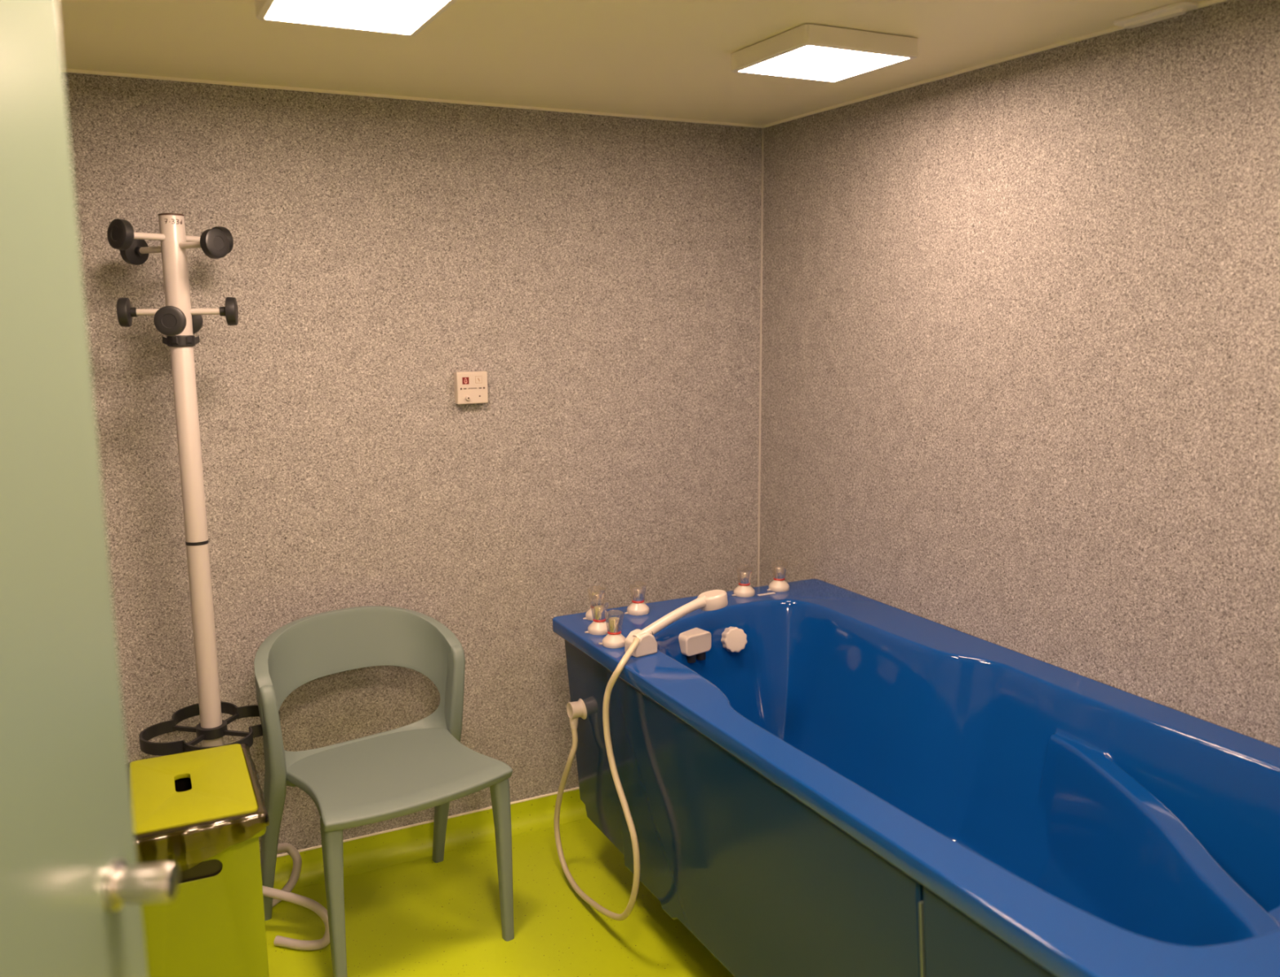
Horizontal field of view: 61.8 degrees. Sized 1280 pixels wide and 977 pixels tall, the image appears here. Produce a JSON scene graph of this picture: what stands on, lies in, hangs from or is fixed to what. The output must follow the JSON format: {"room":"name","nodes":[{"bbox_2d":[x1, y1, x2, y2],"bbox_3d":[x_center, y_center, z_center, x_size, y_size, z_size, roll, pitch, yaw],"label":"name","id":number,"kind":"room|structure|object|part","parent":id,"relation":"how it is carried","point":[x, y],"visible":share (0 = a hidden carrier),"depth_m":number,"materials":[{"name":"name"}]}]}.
{"room":"care facility","nodes":[
{"label":"care facility","id":0,"kind":"room"},
{"bbox_2d":[63,71,761,855],"bbox_3d":[-0.719,0.012,3.070,2.660,2.169,0.100,-5,11,-26],"label":"wall","id":1,"kind":"structure","parent":0,"point":[602,273],"depth_m":3.02,"materials":[{"name":"grey paint"}]},
{"bbox_2d":[62,68,763,128],"bbox_3d":[-0.704,-1.046,2.844,2.460,0.007,0.007,-5,11,-26],"label":"trim","id":2,"kind":"structure","parent":1,"relation":"attached to","point":[68,70],"depth_m":2.86,"materials":[{"name":"beige"}]},
{"bbox_2d":[276,786,579,857],"bbox_3d":[-0.687,1.008,3.190,2.460,0.005,0.004,-5,11,-26],"label":"trim","id":3,"kind":"structure","parent":1,"relation":"attached to","point":[574,788],"depth_m":3.20,"materials":[{"name":"beige"}]},
{"bbox_2d":[273,789,588,889],"bbox_3d":[-0.675,1.054,3.175,2.460,0.080,0.055,-5,11,-26],"label":"baseboard","id":4,"kind":"structure","parent":1,"relation":"attached to","point":[378,851],"depth_m":3.20,"materials":[{"name":"plastic"}]},
{"bbox_2d":[453,371,488,404],"bbox_3d":[-0.482,-0.289,3.061,0.091,0.091,0.043,-5,11,-26],"label":"call button panel","id":5,"kind":"object","parent":1,"relation":"attached to","point":[470,387],"visible":1,"depth_m":3.05,"materials":[{"name":"beige plastic"}]},
{"bbox_3d":[-0.496,-0.306,3.039,0.020,0.020,0.001,-5,11,-26],"label":"symbol plate","id":6,"kind":"part","parent":5,"relation":"part of","materials":[{"name":"red plastic"}]},
{"bbox_2d":[757,128,764,586],"bbox_3d":[0.399,-0.122,3.564,0.005,2.072,0.005,-5,11,-26],"label":"trim","id":7,"kind":"structure","parent":1,"relation":"attached to","point":[762,129],"depth_m":3.51,"materials":[{"name":"beige"}]},
{"bbox_2d":[265,818,733,976],"bbox_3d":[0.401,1.484,1.103,2.660,0.100,5.000,-5,11,-26],"label":"floor","id":8,"kind":"structure","parent":0,"point":[421,917],"depth_m":2.83,"materials":[{"name":"plastic"}]},
{"bbox_2d":[128,743,269,976],"bbox_3d":[-0.944,0.927,2.304,0.278,0.616,0.419,-5,11,-25],"label":"waste bin","id":9,"kind":"object","parent":8,"relation":"on","point":[203,812],"visible":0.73,"depth_m":2.14,"materials":[{"name":"yellow metal"}]},
{"bbox_3d":[-0.947,0.628,2.253,0.231,0.010,0.368,-5,11,-25],"label":"lid","id":10,"kind":"part","parent":9,"relation":"part of","materials":[{"name":"yellow metal"}]},
{"bbox_2d":[106,213,329,951],"bbox_3d":[-1.082,0.266,2.619,0.497,1.823,0.369,-5,11,-26],"label":"coat stand","id":11,"kind":"object","parent":8,"relation":"on","point":[176,320],"visible":0.66,"depth_m":2.54,"materials":[{"name":"white paint"}]},
{"bbox_3d":[-1.137,-0.558,2.351,0.067,0.067,0.041,5,11,28],"label":"knob","id":12,"kind":"part","parent":11,"relation":"part of","materials":[{"name":"black plastic"}]},
{"bbox_3d":[-1.179,-0.406,2.461,0.038,0.067,0.067,-3,10,-15],"label":"knob","id":13,"kind":"part","parent":11,"relation":"part of","materials":[{"name":"black plastic"}]},
{"bbox_3d":[-1.188,-0.561,2.522,0.041,0.067,0.067,4,11,26],"label":"knob","id":14,"kind":"part","parent":11,"relation":"part of","materials":[{"name":"black plastic"}]},
{"bbox_3d":[-1.132,-0.408,2.473,0.082,0.015,0.015,-3,10,-15],"label":"hook arm","id":15,"kind":"part","parent":11,"relation":"part of","materials":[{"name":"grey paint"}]},
{"bbox_3d":[-1.109,-0.567,2.400,0.015,0.015,0.100,5,11,29],"label":"hook arm","id":16,"kind":"part","parent":11,"relation":"part of","materials":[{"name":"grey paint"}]},
{"bbox_3d":[-1.137,-0.557,2.496,0.100,0.015,0.015,4,11,27],"label":"hook arm","id":17,"kind":"part","parent":11,"relation":"part of","materials":[{"name":"grey paint"}]},
{"bbox_3d":[-1.050,-0.375,2.392,0.067,0.067,0.035,-3,10,-13],"label":"knob","id":18,"kind":"part","parent":11,"relation":"part of","materials":[{"name":"black plastic"}]},
{"bbox_3d":[-1.012,-0.555,2.432,0.100,0.015,0.015,4,11,27],"label":"hook arm","id":19,"kind":"part","parent":11,"relation":"part of","materials":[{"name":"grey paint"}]},
{"bbox_3d":[-1.041,-0.588,2.521,0.015,0.015,0.100,5,11,29],"label":"hook arm","id":20,"kind":"part","parent":11,"relation":"part of","materials":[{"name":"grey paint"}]},
{"bbox_3d":[-1.096,-0.406,2.592,0.067,0.067,0.035,-3,10,-13],"label":"knob","id":21,"kind":"part","parent":11,"relation":"part of","materials":[{"name":"black plastic"}]},
{"bbox_3d":[-1.014,-0.414,2.504,0.082,0.015,0.015,-3,10,-15],"label":"hook arm","id":22,"kind":"part","parent":11,"relation":"part of","materials":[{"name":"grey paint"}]},
{"bbox_3d":[-0.961,-0.551,2.406,0.041,0.067,0.067,4,11,26],"label":"knob","id":23,"kind":"part","parent":11,"relation":"part of","materials":[{"name":"black plastic"}]},
{"bbox_3d":[-1.013,-0.596,2.570,0.067,0.067,0.041,5,11,28],"label":"knob","id":24,"kind":"part","parent":11,"relation":"part of","materials":[{"name":"black plastic"}]},
{"bbox_3d":[-0.968,-0.417,2.516,0.038,0.067,0.067,-3,10,-15],"label":"knob","id":25,"kind":"part","parent":11,"relation":"part of","materials":[{"name":"black plastic"}]},
{"bbox_2d":[253,605,514,976],"bbox_3d":[-0.661,0.757,2.751,0.546,0.805,0.547,-7,12,-36],"label":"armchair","id":26,"kind":"object","parent":8,"relation":"on","point":[424,764],"visible":1,"depth_m":2.74,"materials":[{"name":"grey plastic"}]},
{"bbox_3d":[-0.949,0.815,2.736,0.052,0.702,0.208,-7,12,-36],"label":"leg","id":27,"kind":"part","parent":26,"relation":"part of","materials":[{"name":"grey plastic"}]},
{"bbox_3d":[-0.702,0.979,2.482,0.050,0.458,0.060,-7,12,-36],"label":"leg","id":28,"kind":"part","parent":26,"relation":"part of","materials":[{"name":"grey plastic"}]},
{"bbox_3d":[-0.765,0.530,2.853,0.546,0.390,0.202,-7,12,-36],"label":"backrest","id":29,"kind":"part","parent":26,"relation":"part of","materials":[{"name":"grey plastic"}]},
{"bbox_3d":[-0.633,0.715,2.705,0.484,0.042,0.452,-7,12,-36],"label":"seat","id":30,"kind":"part","parent":26,"relation":"part of","materials":[{"name":"grey plastic"}]},
{"bbox_3d":[-0.551,0.763,3.024,0.052,0.702,0.208,-7,12,-36],"label":"leg","id":31,"kind":"part","parent":26,"relation":"part of","materials":[{"name":"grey plastic"}]},
{"bbox_3d":[-0.358,0.934,2.731,0.050,0.458,0.060,-7,12,-36],"label":"leg","id":32,"kind":"part","parent":26,"relation":"part of","materials":[{"name":"grey plastic"}]},
{"bbox_2d":[552,560,1279,976],"bbox_3d":[0.592,0.791,2.345,0.892,0.852,1.939,-5,11,-26],"label":"bathtub","id":33,"kind":"object","parent":8,"relation":"on","point":[818,778],"visible":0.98,"depth_m":2.22,"materials":[{"name":"blue plastic"}]},
{"bbox_3d":[-0.104,0.682,2.857,0.072,0.542,0.320,-5,11,-26],"label":"panel","id":34,"kind":"part","parent":33,"relation":"part of","materials":[{"name":"blue plastic"}]},
{"bbox_2d":[582,586,608,621],"bbox_3d":[-0.122,0.312,2.921,0.071,0.088,0.062,-5,11,-26],"label":"tap","id":35,"kind":"object","parent":33,"relation":"on","point":[588,616],"depth_m":2.91,"materials":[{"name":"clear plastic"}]},
{"bbox_2d":[584,598,608,635],"bbox_3d":[-0.110,0.334,2.794,0.071,0.088,0.062,-5,11,-26],"label":"tap","id":36,"kind":"object","parent":33,"relation":"on","point":[598,627],"depth_m":2.78,"materials":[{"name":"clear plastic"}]},
{"bbox_2d":[598,609,626,648],"bbox_3d":[-0.066,0.351,2.686,0.066,0.088,0.062,-5,11,-26],"label":"tap","id":37,"kind":"object","parent":33,"relation":"on","point":[614,639],"depth_m":2.67,"materials":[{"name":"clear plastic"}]},
{"bbox_2d":[624,581,648,615],"bbox_3d":[-0.009,0.303,2.969,0.071,0.088,0.062,-5,11,-26],"label":"tap","id":38,"kind":"object","parent":33,"relation":"on","point":[637,606],"depth_m":2.96,"materials":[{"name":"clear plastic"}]},
{"bbox_2d":[554,589,728,920],"bbox_3d":[0.019,0.690,2.818,0.388,0.859,0.560,-5,11,-26],"label":"shower","id":39,"kind":"object","parent":33,"relation":"on","point":[713,600],"visible":1,"depth_m":2.65,"materials":[{"name":"beige plastic"}]},
{"bbox_3d":[0.077,0.328,2.672,0.233,0.085,0.030,-8,12,-38],"label":"shower handle","id":40,"kind":"part","parent":39,"relation":"part of","materials":[{"name":"beige plastic"}]},
{"bbox_2d":[732,564,755,597],"bbox_3d":[0.303,0.271,3.145,0.071,0.088,0.062,-5,11,-26],"label":"tap","id":41,"kind":"object","parent":33,"relation":"on","point":[744,589],"depth_m":3.13,"materials":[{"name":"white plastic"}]},
{"bbox_3d":[0.208,0.796,2.211,0.074,0.557,1.133,-5,11,-26],"label":"panel","id":42,"kind":"part","parent":33,"relation":"part of","materials":[{"name":"blue plastic"}]},
{"bbox_2d":[767,560,789,591],"bbox_3d":[0.413,0.261,3.200,0.071,0.088,0.062,-5,11,-26],"label":"tap","id":43,"kind":"object","parent":33,"relation":"on","point":[779,584],"depth_m":3.19,"materials":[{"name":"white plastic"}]},
{"bbox_3d":[0.555,0.897,1.534,0.072,0.538,0.388,-5,11,-26],"label":"panel","id":44,"kind":"part","parent":33,"relation":"part of","materials":[{"name":"blue plastic"}]},
{"bbox_2d":[56,0,1209,125],"bbox_3d":[0.381,-0.753,0.726,2.660,0.100,5.000,-5,11,-26],"label":"ceiling","id":45,"kind":"structure","parent":0,"point":[672,59],"depth_m":2.33,"materials":[{"name":"beige paint"}]},
{"bbox_2d":[254,0,457,35],"bbox_3d":[-0.506,-0.870,1.894,0.298,0.038,0.298,-5,11,-26],"label":"recessed light","id":46,"kind":"object","parent":45,"relation":"in","point":[399,17],"visible":1,"depth_m":1.93,"materials":[{"name":"white plastic"}]},
{"bbox_2d":[731,23,918,83],"bbox_3d":[0.403,-0.957,2.365,0.298,0.038,0.298,-5,11,-26],"label":"ceiling light","id":47,"kind":"object","parent":45,"relation":"in","point":[806,51],"visible":1,"depth_m":2.29,"materials":[{"name":"white plastic"}]},
{"bbox_2d":[738,45,909,81],"bbox_3d":[0.403,-0.940,2.368,0.268,0.003,0.268,-5,11,-26],"label":"diffuser","id":48,"kind":"object","parent":47,"relation":"attached to","point":[811,63],"depth_m":2.34,"materials":[{"name":"white plastic"}]},
{"bbox_2d":[1113,1,1198,28],"bbox_3d":[1.018,-0.934,2.116,0.052,0.014,0.170,-5,11,-26],"label":"ceiling vent","id":49,"kind":"object","parent":45,"relation":"in","point":[1176,9],"visible":1,"depth_m":2.10,"materials":[{"name":"white plastic"}]},
{"bbox_3d":[1.018,-0.930,2.117,0.026,0.006,0.135,-5,11,-26],"label":"vent plate","id":50,"kind":"part","parent":49,"relation":"part of","materials":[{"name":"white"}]},
{"bbox_2d":[759,0,1279,747],"bbox_3d":[1.555,0.267,1.441,0.100,2.169,4.900,-5,11,-26],"label":"wall","id":51,"kind":"structure","parent":0,"point":[1020,319],"depth_m":2.44,"materials":[{"name":"grey paint"}]},
{"bbox_2d":[762,0,1227,128],"bbox_3d":[1.091,-0.924,2.026,0.007,0.007,3.093,-5,11,-26],"label":"trim","id":52,"kind":"structure","parent":51,"relation":"attached to","point":[1211,2],"depth_m":2.57,"materials":[{"name":"beige"}]},
{"bbox_3d":[0.731,0.474,0.255,2.460,2.169,0.100,-5,11,-26],"label":"wall","id":53,"kind":"structure","parent":0,"visible":0},
{"bbox_2d":[0,0,178,976],"bbox_3d":[-0.392,0.517,0.385,0.091,2.040,1.181,-1,10,-5],"label":"door","id":54,"kind":"structure","parent":53,"relation":"in","point":[73,888],"depth_m":0.80,"materials":[{"name":"green paint"}]},
{"bbox_3d":[-0.416,0.331,0.896,0.049,0.040,0.040,-1,10,-5],"label":"handle","id":55,"kind":"part","parent":54,"relation":"part of","materials":[{"name":"silver metal"}]}
]}

